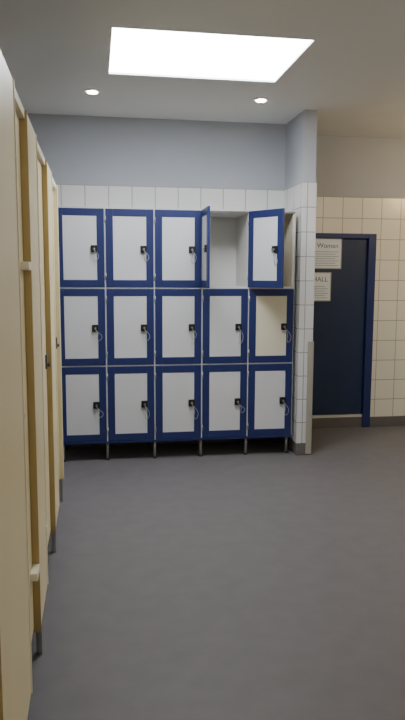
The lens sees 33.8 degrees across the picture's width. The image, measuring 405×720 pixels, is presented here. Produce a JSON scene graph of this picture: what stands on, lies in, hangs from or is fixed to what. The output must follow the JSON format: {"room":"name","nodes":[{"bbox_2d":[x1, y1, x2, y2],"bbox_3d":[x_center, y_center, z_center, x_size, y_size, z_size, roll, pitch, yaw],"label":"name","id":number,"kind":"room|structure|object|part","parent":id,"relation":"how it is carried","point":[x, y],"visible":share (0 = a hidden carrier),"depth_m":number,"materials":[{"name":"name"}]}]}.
{"room":"changing room","nodes":[
{"label":"changing room","id":0,"kind":"room"},
{"bbox_2d":[27,113,285,209],"bbox_3d":[-0.972,-0.612,5.539,3.364,2.712,0.108,-1,7,-9],"label":"wall","id":1,"kind":"structure","parent":0,"point":[93,161],"depth_m":5.47,"materials":[{"name":"paint"}]},
{"bbox_2d":[67,437,278,447],"bbox_3d":[-0.975,0.690,5.648,3.352,0.100,0.004,-1,7,-9],"label":"baseboard","id":2,"kind":"structure","parent":1,"relation":"attached to","point":[277,438],"depth_m":5.76,"materials":[{"name":"plastic"}]},
{"bbox_2d":[0,0,404,138],"bbox_3d":[1.240,-1.547,1.739,6.750,0.120,8.796,-1,7,-9],"label":"ceiling","id":3,"kind":"structure","parent":0,"point":[351,71],"depth_m":4.00,"materials":[{"name":"paint"}]},
{"bbox_2d":[84,89,99,93],"bbox_3d":[-0.762,-1.852,4.602,0.112,0.014,0.112,-1,7,-9],"label":"recessed light","id":4,"kind":"object","parent":3,"relation":"in","point":[90,91],"depth_m":4.58,"materials":[{"name":"white plastic"}]},
{"bbox_2d":[109,28,311,79],"bbox_3d":[0.006,-1.798,3.898,1.080,0.038,0.802,-1,7,-9],"label":"ceiling light panel","id":5,"kind":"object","parent":3,"relation":"attached to","point":[132,50],"depth_m":3.87,"materials":[{"name":"white plastic"}]},
{"bbox_2d":[253,97,268,101],"bbox_3d":[0.421,-1.873,4.803,0.112,0.014,0.112,-1,7,-9],"label":"recessed light","id":6,"kind":"object","parent":3,"relation":"in","point":[259,99],"depth_m":4.78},
{"bbox_2d":[27,426,404,719],"bbox_3d":[1.227,1.253,2.095,6.750,0.100,8.796,-1,7,-9],"label":"floor","id":7,"kind":"structure","parent":0,"point":[267,582],"depth_m":3.14,"materials":[{"name":"plastic"}]},
{"bbox_2d":[0,50,39,719],"bbox_3d":[-1.268,0.232,1.744,1.536,1.993,0.970,-1,7,-9],"label":"cubicle","id":8,"kind":"object","parent":7,"relation":"on","point":[18,573],"visible":1,"depth_m":1.74,"materials":[{"name":"laminate"}]},
{"bbox_3d":[-0.594,0.112,2.152,0.020,1.793,0.340,-1,7,-9],"label":"door","id":9,"kind":"part","parent":8,"relation":"part of","materials":[{"name":"laminate"}]},
{"bbox_2d":[19,110,50,654],"bbox_3d":[-1.422,0.111,2.688,1.536,1.993,0.959,-1,7,-9],"label":"cubicle","id":10,"kind":"object","parent":7,"relation":"on","point":[32,158],"visible":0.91,"depth_m":2.44,"materials":[{"name":"laminate"}]},
{"bbox_3d":[-0.629,1.057,2.568,0.022,0.152,0.025,-1,7,-9],"label":"leg","id":11,"kind":"part","parent":10,"relation":"part of","materials":[{"name":"silver metal"}]},
{"bbox_3d":[-0.731,0.005,2.989,0.020,1.793,0.550,-1,7,-9],"label":"door","id":12,"kind":"part","parent":10,"relation":"part of","materials":[{"name":"laminate"}]},
{"bbox_2d":[41,159,63,552],"bbox_3d":[-1.574,-0.008,3.617,1.536,1.993,0.937,-1,7,-9],"label":"cubicle","id":13,"kind":"object","parent":7,"relation":"on","point":[49,188],"visible":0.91,"depth_m":3.47,"materials":[{"name":"laminate"}]},
{"bbox_3d":[-0.782,0.937,3.508,0.022,0.152,0.025,-1,7,-9],"label":"leg","id":14,"kind":"part","parent":13,"relation":"part of","materials":[{"name":"silver metal"}]},
{"bbox_3d":[-0.880,-0.112,3.902,0.020,1.793,0.495,-1,7,-9],"label":"door","id":15,"kind":"part","parent":13,"relation":"part of","materials":[{"name":"laminate"}]},
{"bbox_3d":[-1.646,-0.139,4.051,1.536,1.843,0.031,-1,7,-9],"label":"panel","id":16,"kind":"part","parent":13,"relation":"part of","materials":[{"name":"laminate"}]},
{"bbox_3d":[-0.913,0.837,4.295,0.022,0.152,0.020,-1,7,-9],"label":"leg","id":17,"kind":"part","parent":13,"relation":"part of","materials":[{"name":"silver metal"}]},
{"bbox_2d":[106,443,108,458],"bbox_3d":[-0.749,0.714,5.265,0.024,0.151,0.024,-1,7,-9],"label":"leg","id":18,"kind":"object","parent":7,"relation":"on","point":[107,444],"visible":0.87,"depth_m":5.26,"materials":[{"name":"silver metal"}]},
{"bbox_2d":[153,442,155,456],"bbox_3d":[-0.382,0.708,5.325,0.024,0.151,0.024,-1,7,-9],"label":"leg","id":19,"kind":"object","parent":7,"relation":"on","point":[154,443],"visible":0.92,"depth_m":5.32,"materials":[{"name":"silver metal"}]},
{"bbox_2d":[58,206,295,444],"bbox_3d":[-0.224,-0.284,5.409,1.858,1.811,0.460,-1,7,-9],"label":"carcass","id":20,"kind":"object","parent":7,"relation":"on","point":[228,227],"visible":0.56,"depth_m":5.34,"materials":[{"name":"grey"}]},
{"bbox_2d":[58,208,104,286],"bbox_3d":[-0.919,-0.841,4.997,0.360,0.586,0.018,-1,7,-9],"label":"frame","id":21,"kind":"object","parent":20,"relation":"attached to","point":[98,212],"visible":0.9,"depth_m":4.99,"materials":[{"name":"blue metal"}]},
{"bbox_2d":[62,215,96,279],"bbox_3d":[-0.919,-0.841,4.997,0.254,0.480,0.012,-1,7,-9],"label":"panel","id":22,"kind":"object","parent":21,"relation":"attached to","point":[79,232],"visible":1,"depth_m":4.99,"materials":[{"name":"white metal"}]},
{"bbox_2d":[91,245,97,251],"bbox_3d":[-0.814,-0.835,5.002,0.050,0.054,0.016,-1,7,-9],"label":"lock","id":23,"kind":"object","parent":21,"relation":"attached to","point":[92,246],"visible":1,"depth_m":4.99,"materials":[{"name":"black plastic"}]},
{"bbox_2d":[60,289,105,365],"bbox_3d":[-0.922,-0.248,5.072,0.360,0.586,0.018,-1,7,-9],"label":"frame","id":24,"kind":"object","parent":20,"relation":"attached to","point":[100,293],"visible":0.89,"depth_m":5.07,"materials":[{"name":"blue metal"}]},
{"bbox_2d":[64,296,98,358],"bbox_3d":[-0.922,-0.248,5.072,0.254,0.480,0.012,-1,7,-9],"label":"panel","id":25,"kind":"object","parent":24,"relation":"attached to","point":[80,312],"visible":1,"depth_m":5.07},
{"bbox_2d":[92,325,98,331],"bbox_3d":[-0.816,-0.242,5.077,0.050,0.054,0.016,-1,7,-9],"label":"lock","id":26,"kind":"object","parent":24,"relation":"attached to","point":[93,326],"visible":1,"depth_m":5.07,"materials":[{"name":"black plastic"}]},
{"bbox_2d":[62,367,106,442],"bbox_3d":[-0.924,0.345,5.148,0.360,0.586,0.018,-1,7,-9],"label":"frame","id":27,"kind":"object","parent":20,"relation":"attached to","point":[101,371],"visible":0.91,"depth_m":5.15,"materials":[{"name":"blue metal"}]},
{"bbox_2d":[66,374,99,434],"bbox_3d":[-0.924,0.345,5.148,0.254,0.480,0.012,-1,7,-9],"label":"panel","id":28,"kind":"object","parent":27,"relation":"attached to","point":[82,390],"visible":1,"depth_m":5.14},
{"bbox_2d":[93,402,99,408],"bbox_3d":[-0.819,0.351,5.152,0.050,0.054,0.016,-1,7,-9],"label":"lock","id":29,"kind":"object","parent":27,"relation":"attached to","point":[94,403],"visible":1,"depth_m":5.14,"materials":[{"name":"black plastic"}]},
{"bbox_2d":[105,208,153,286],"bbox_3d":[-0.552,-0.847,5.056,0.360,0.586,0.018,-1,7,-9],"label":"frame","id":30,"kind":"object","parent":20,"relation":"attached to","point":[109,213],"visible":1,"depth_m":5.05,"materials":[{"name":"blue metal"}]},
{"bbox_2d":[113,216,145,279],"bbox_3d":[-0.552,-0.847,5.056,0.254,0.480,0.012,-1,7,-9],"label":"panel","id":31,"kind":"object","parent":30,"relation":"attached to","point":[129,232],"visible":1,"depth_m":5.05,"materials":[{"name":"white metal"}]},
{"bbox_2d":[140,246,146,252],"bbox_3d":[-0.447,-0.841,5.061,0.050,0.054,0.016,-1,7,-9],"label":"lock","id":32,"kind":"object","parent":30,"relation":"attached to","point":[141,247],"visible":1,"depth_m":5.05,"materials":[{"name":"black plastic"}]},
{"bbox_2d":[106,289,153,364],"bbox_3d":[-0.555,-0.254,5.131,0.360,0.586,0.018,-1,7,-9],"label":"frame","id":33,"kind":"object","parent":20,"relation":"attached to","point":[110,293],"visible":1,"depth_m":5.12,"materials":[{"name":"blue metal"}]},
{"bbox_2d":[114,296,146,357],"bbox_3d":[-0.555,-0.254,5.131,0.254,0.480,0.012,-1,7,-9],"label":"panel","id":34,"kind":"object","parent":33,"relation":"attached to","point":[130,312],"visible":1,"depth_m":5.12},
{"bbox_2d":[141,324,147,330],"bbox_3d":[-0.449,-0.248,5.136,0.050,0.054,0.016,-1,7,-9],"label":"lock","id":35,"kind":"object","parent":33,"relation":"attached to","point":[142,325],"visible":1,"depth_m":5.13,"materials":[{"name":"black plastic"}]},
{"bbox_2d":[107,366,153,440],"bbox_3d":[-0.557,0.339,5.207,0.360,0.586,0.018,-1,7,-9],"label":"frame","id":36,"kind":"object","parent":20,"relation":"attached to","point":[111,371],"visible":1,"depth_m":5.20,"materials":[{"name":"blue metal"}]},
{"bbox_2d":[115,373,146,433],"bbox_3d":[-0.557,0.339,5.207,0.254,0.480,0.012,-1,7,-9],"label":"panel","id":37,"kind":"object","parent":36,"relation":"attached to","point":[130,388],"visible":1,"depth_m":5.20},
{"bbox_2d":[141,401,147,407],"bbox_3d":[-0.452,0.345,5.212,0.050,0.054,0.016,-1,7,-9],"label":"lock","id":38,"kind":"object","parent":36,"relation":"attached to","point":[142,402],"visible":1,"depth_m":5.21,"materials":[{"name":"black plastic"}]},
{"bbox_2d":[155,365,200,438],"bbox_3d":[-0.191,0.333,5.266,0.360,0.586,0.018,-1,7,-9],"label":"frame","id":39,"kind":"object","parent":20,"relation":"attached to","point":[159,370],"visible":1,"depth_m":5.25,"materials":[{"name":"blue metal"}]},
{"bbox_2d":[163,372,193,431],"bbox_3d":[-0.191,0.333,5.266,0.254,0.480,0.012,-1,7,-9],"label":"panel","id":40,"kind":"object","parent":39,"relation":"attached to","point":[178,388],"visible":1,"depth_m":5.26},
{"bbox_2d":[189,399,194,405],"bbox_3d":[-0.085,0.339,5.271,0.050,0.054,0.016,-1,7,-9],"label":"lock","id":41,"kind":"object","parent":39,"relation":"attached to","point":[190,400],"visible":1,"depth_m":5.26,"materials":[{"name":"black plastic"}]},
{"bbox_2d":[155,289,200,363],"bbox_3d":[-0.188,-0.260,5.191,0.360,0.586,0.018,-1,7,-9],"label":"frame","id":42,"kind":"object","parent":20,"relation":"attached to","point":[159,359],"visible":1,"depth_m":5.18,"materials":[{"name":"blue metal"}]},
{"bbox_2d":[162,296,193,356],"bbox_3d":[-0.188,-0.260,5.191,0.254,0.480,0.012,-1,7,-9],"label":"panel","id":43,"kind":"object","parent":42,"relation":"attached to","point":[177,311],"visible":1,"depth_m":5.18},
{"bbox_2d":[189,324,194,330],"bbox_3d":[-0.083,-0.254,5.195,0.050,0.054,0.016,-1,7,-9],"label":"lock","id":44,"kind":"object","parent":42,"relation":"attached to","point":[190,325],"visible":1,"depth_m":5.19,"materials":[{"name":"black plastic"}]},
{"bbox_2d":[155,209,200,286],"bbox_3d":[-0.185,-0.852,5.115,0.360,0.586,0.018,-1,7,-9],"label":"frame","id":45,"kind":"object","parent":20,"relation":"attached to","point":[159,214],"visible":1,"depth_m":5.10,"materials":[{"name":"blue metal"}]},
{"bbox_2d":[162,217,194,279],"bbox_3d":[-0.185,-0.852,5.115,0.254,0.480,0.012,-1,7,-9],"label":"panel","id":46,"kind":"object","parent":45,"relation":"attached to","point":[178,233],"visible":1,"depth_m":5.11,"materials":[{"name":"white metal"}]},
{"bbox_2d":[189,246,194,252],"bbox_3d":[-0.080,-0.847,5.120,0.050,0.054,0.016,-1,7,-9],"label":"lock","id":47,"kind":"object","parent":45,"relation":"attached to","point":[190,247],"visible":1,"depth_m":5.11,"materials":[{"name":"black plastic"}]},
{"bbox_2d":[201,206,209,287],"bbox_3d":[0.019,-0.834,4.977,0.018,0.586,0.360,-1,7,-8],"label":"frame","id":48,"kind":"object","parent":20,"relation":"attached to","point":[206,211],"visible":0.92,"depth_m":4.83,"materials":[{"name":"blue metal"}]},
{"bbox_2d":[202,215,206,279],"bbox_3d":[0.019,-0.834,4.977,0.012,0.480,0.254,-1,7,-8],"label":"panel","id":49,"kind":"object","parent":48,"relation":"attached to","point":[204,218],"visible":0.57,"depth_m":4.99,"materials":[{"name":"white metal"}]},
{"bbox_2d":[202,364,246,437],"bbox_3d":[0.176,0.327,5.325,0.360,0.586,0.018,-1,7,-9],"label":"frame","id":50,"kind":"object","parent":20,"relation":"attached to","point":[242,368],"visible":1,"depth_m":5.31,"materials":[{"name":"blue metal"}]},
{"bbox_2d":[209,371,239,430],"bbox_3d":[0.176,0.327,5.325,0.254,0.480,0.012,-1,7,-9],"label":"panel","id":51,"kind":"object","parent":50,"relation":"attached to","point":[224,387],"visible":1,"depth_m":5.32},
{"bbox_2d":[235,398,240,404],"bbox_3d":[0.282,0.333,5.330,0.050,0.054,0.016,-1,7,-9],"label":"lock","id":52,"kind":"object","parent":50,"relation":"attached to","point":[236,399],"visible":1,"depth_m":5.32,"materials":[{"name":"black plastic"}]},
{"bbox_2d":[202,289,247,363],"bbox_3d":[0.179,-0.266,5.250,0.360,0.586,0.018,-1,7,-9],"label":"frame","id":53,"kind":"object","parent":20,"relation":"attached to","point":[206,359],"visible":1,"depth_m":5.24,"materials":[{"name":"blue metal"}]},
{"bbox_2d":[210,296,240,356],"bbox_3d":[0.179,-0.266,5.250,0.254,0.480,0.012,-1,7,-9],"label":"panel","id":54,"kind":"object","parent":53,"relation":"attached to","point":[225,311],"visible":1,"depth_m":5.24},
{"bbox_2d":[235,324,241,330],"bbox_3d":[0.284,-0.260,5.254,0.050,0.054,0.016,-1,7,-9],"label":"lock","id":55,"kind":"object","parent":53,"relation":"attached to","point":[236,325],"visible":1,"depth_m":5.25,"materials":[{"name":"black plastic"}]},
{"bbox_2d":[248,208,284,287],"bbox_3d":[0.481,-0.844,5.074,0.018,0.586,0.360,-6,10,-41],"label":"frame","id":56,"kind":"object","parent":20,"relation":"attached to","point":[280,212],"visible":1,"depth_m":5.03,"materials":[{"name":"blue metal"}]},
{"bbox_2d":[253,216,277,280],"bbox_3d":[0.481,-0.844,5.074,0.013,0.480,0.254,-6,10,-41],"label":"panel","id":57,"kind":"object","parent":56,"relation":"attached to","point":[265,228],"visible":1,"depth_m":5.07,"materials":[{"name":"white metal"}]},
{"bbox_2d":[272,246,277,252],"bbox_3d":[0.540,-0.827,4.988,0.016,0.054,0.050,-6,10,-41],"label":"lock","id":58,"kind":"object","parent":57,"relation":"attached to","point":[274,247],"visible":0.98,"depth_m":4.97,"materials":[{"name":"black plastic"}]},
{"bbox_2d":[247,363,291,435],"bbox_3d":[0.543,0.322,5.384,0.360,0.586,0.018,-1,7,-9],"label":"frame","id":59,"kind":"object","parent":20,"relation":"attached to","point":[287,367],"visible":1,"depth_m":5.37,"materials":[{"name":"blue metal"}]},
{"bbox_2d":[254,371,284,428],"bbox_3d":[0.543,0.322,5.384,0.254,0.480,0.012,-1,7,-9],"label":"panel","id":60,"kind":"object","parent":59,"relation":"attached to","point":[269,385],"visible":1,"depth_m":5.38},
{"bbox_2d":[280,397,285,403],"bbox_3d":[0.648,0.327,5.389,0.050,0.054,0.016,-1,7,-9],"label":"lock","id":61,"kind":"object","parent":59,"relation":"attached to","point":[281,398],"visible":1,"depth_m":5.38,"materials":[{"name":"black plastic"}]},
{"bbox_2d":[248,289,293,362],"bbox_3d":[0.546,-0.271,5.309,0.360,0.586,0.018,-1,7,-9],"label":"frame","id":62,"kind":"object","parent":20,"relation":"attached to","point":[252,358],"visible":1,"depth_m":5.30,"materials":[{"name":"blue metal"}]},
{"bbox_2d":[256,296,286,355],"bbox_3d":[0.546,-0.271,5.309,0.254,0.480,0.012,-1,7,-9],"label":"panel","id":63,"kind":"object","parent":62,"relation":"attached to","point":[271,311],"visible":1,"depth_m":5.30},
{"bbox_2d":[281,323,286,329],"bbox_3d":[0.651,-0.266,5.314,0.050,0.054,0.016,-1,7,-9],"label":"lock","id":64,"kind":"object","parent":62,"relation":"attached to","point":[282,324],"visible":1,"depth_m":5.30,"materials":[{"name":"black plastic"}]},
{"bbox_2d":[199,440,201,454],"bbox_3d":[-0.015,0.703,5.384,0.024,0.151,0.024,-1,7,-9],"label":"leg","id":65,"kind":"object","parent":7,"relation":"on","point":[200,441],"visible":0.87,"depth_m":5.37,"materials":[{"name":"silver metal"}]},
{"bbox_2d":[244,438,246,452],"bbox_3d":[0.351,0.697,5.443,0.024,0.151,0.024,-1,7,-9],"label":"leg","id":66,"kind":"object","parent":7,"relation":"on","point":[245,439],"visible":0.89,"depth_m":5.43,"materials":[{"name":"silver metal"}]},
{"bbox_2d":[284,437,287,451],"bbox_3d":[0.689,0.691,5.497,0.024,0.151,0.024,-1,7,-9],"label":"leg","id":67,"kind":"object","parent":7,"relation":"on","point":[286,438],"visible":0.86,"depth_m":5.49,"materials":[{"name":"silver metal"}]},
{"bbox_2d":[312,414,361,428],"bbox_3d":[1.178,0.589,6.420,0.730,0.125,0.056,-1,7,-9],"label":"threshold","id":68,"kind":"object","parent":7,"relation":"on","point":[331,420],"visible":0.64,"depth_m":6.41,"materials":[{"name":"plastic"}]},
{"bbox_2d":[284,110,316,442],"bbox_3d":[0.756,-0.626,5.709,0.117,2.712,0.897,-1,7,-9],"label":"wall nib","id":69,"kind":"structure","parent":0,"point":[300,192],"depth_m":5.29,"materials":[{"name":"white tile"}]},
{"bbox_2d":[279,437,309,454],"bbox_3d":[0.751,0.670,5.867,0.125,0.100,0.891,-1,7,-9],"label":"baseboard","id":70,"kind":"structure","parent":69,"relation":"attached to","point":[296,448],"depth_m":5.45,"materials":[{"name":"tile"}]},
{"bbox_2d":[305,341,313,453],"bbox_3d":[0.862,0.306,5.403,0.051,0.920,0.046,-1,7,-9],"label":"trim","id":71,"kind":"structure","parent":69,"relation":"attached to","point":[310,361],"depth_m":5.38,"materials":[{"name":"silver metal"}]},
{"bbox_2d":[316,135,404,416],"bbox_3d":[2.244,-0.717,6.476,3.085,2.712,0.168,-1,7,-9],"label":"wall","id":72,"kind":"structure","parent":0,"point":[360,181],"depth_m":6.21,"materials":[{"name":"white tile"}]},
{"bbox_2d":[312,239,366,414],"bbox_3d":[1.182,-0.302,6.308,0.722,1.662,0.040,-1,7,-9],"label":"leaf","id":73,"kind":"object","parent":72,"relation":"attached to","point":[338,323],"visible":0.56,"depth_m":6.32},
{"bbox_2d":[314,272,330,300],"bbox_3d":[1.074,-0.683,6.217,0.260,0.270,0.009,-1,7,-9],"label":"door sign","id":74,"kind":"object","parent":73,"relation":"attached to","point":[322,280],"visible":0.76,"depth_m":6.22,"materials":[{"name":"white paper"}]},
{"bbox_2d":[315,238,341,268],"bbox_3d":[1.137,-0.989,6.188,0.325,0.285,0.009,-1,7,-9],"label":"door sign","id":75,"kind":"object","parent":73,"relation":"attached to","point":[328,251],"visible":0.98,"depth_m":6.19,"materials":[{"name":"grey paper"}]},
{"bbox_2d":[316,233,376,426],"bbox_3d":[1.183,-0.261,6.303,0.880,1.842,0.078,-1,7,-9],"label":"frame","id":76,"kind":"object","parent":72,"relation":"attached to","point":[371,238],"visible":0.48,"depth_m":6.31,"materials":[{"name":"blue"}]},
{"bbox_2d":[370,416,404,426],"bbox_3d":[2.692,0.582,6.630,2.173,0.100,0.014,-1,7,-9],"label":"baseboard","id":77,"kind":"structure","parent":72,"relation":"attached to","point":[380,421],"depth_m":6.48,"materials":[{"name":"plastic"}]}
]}

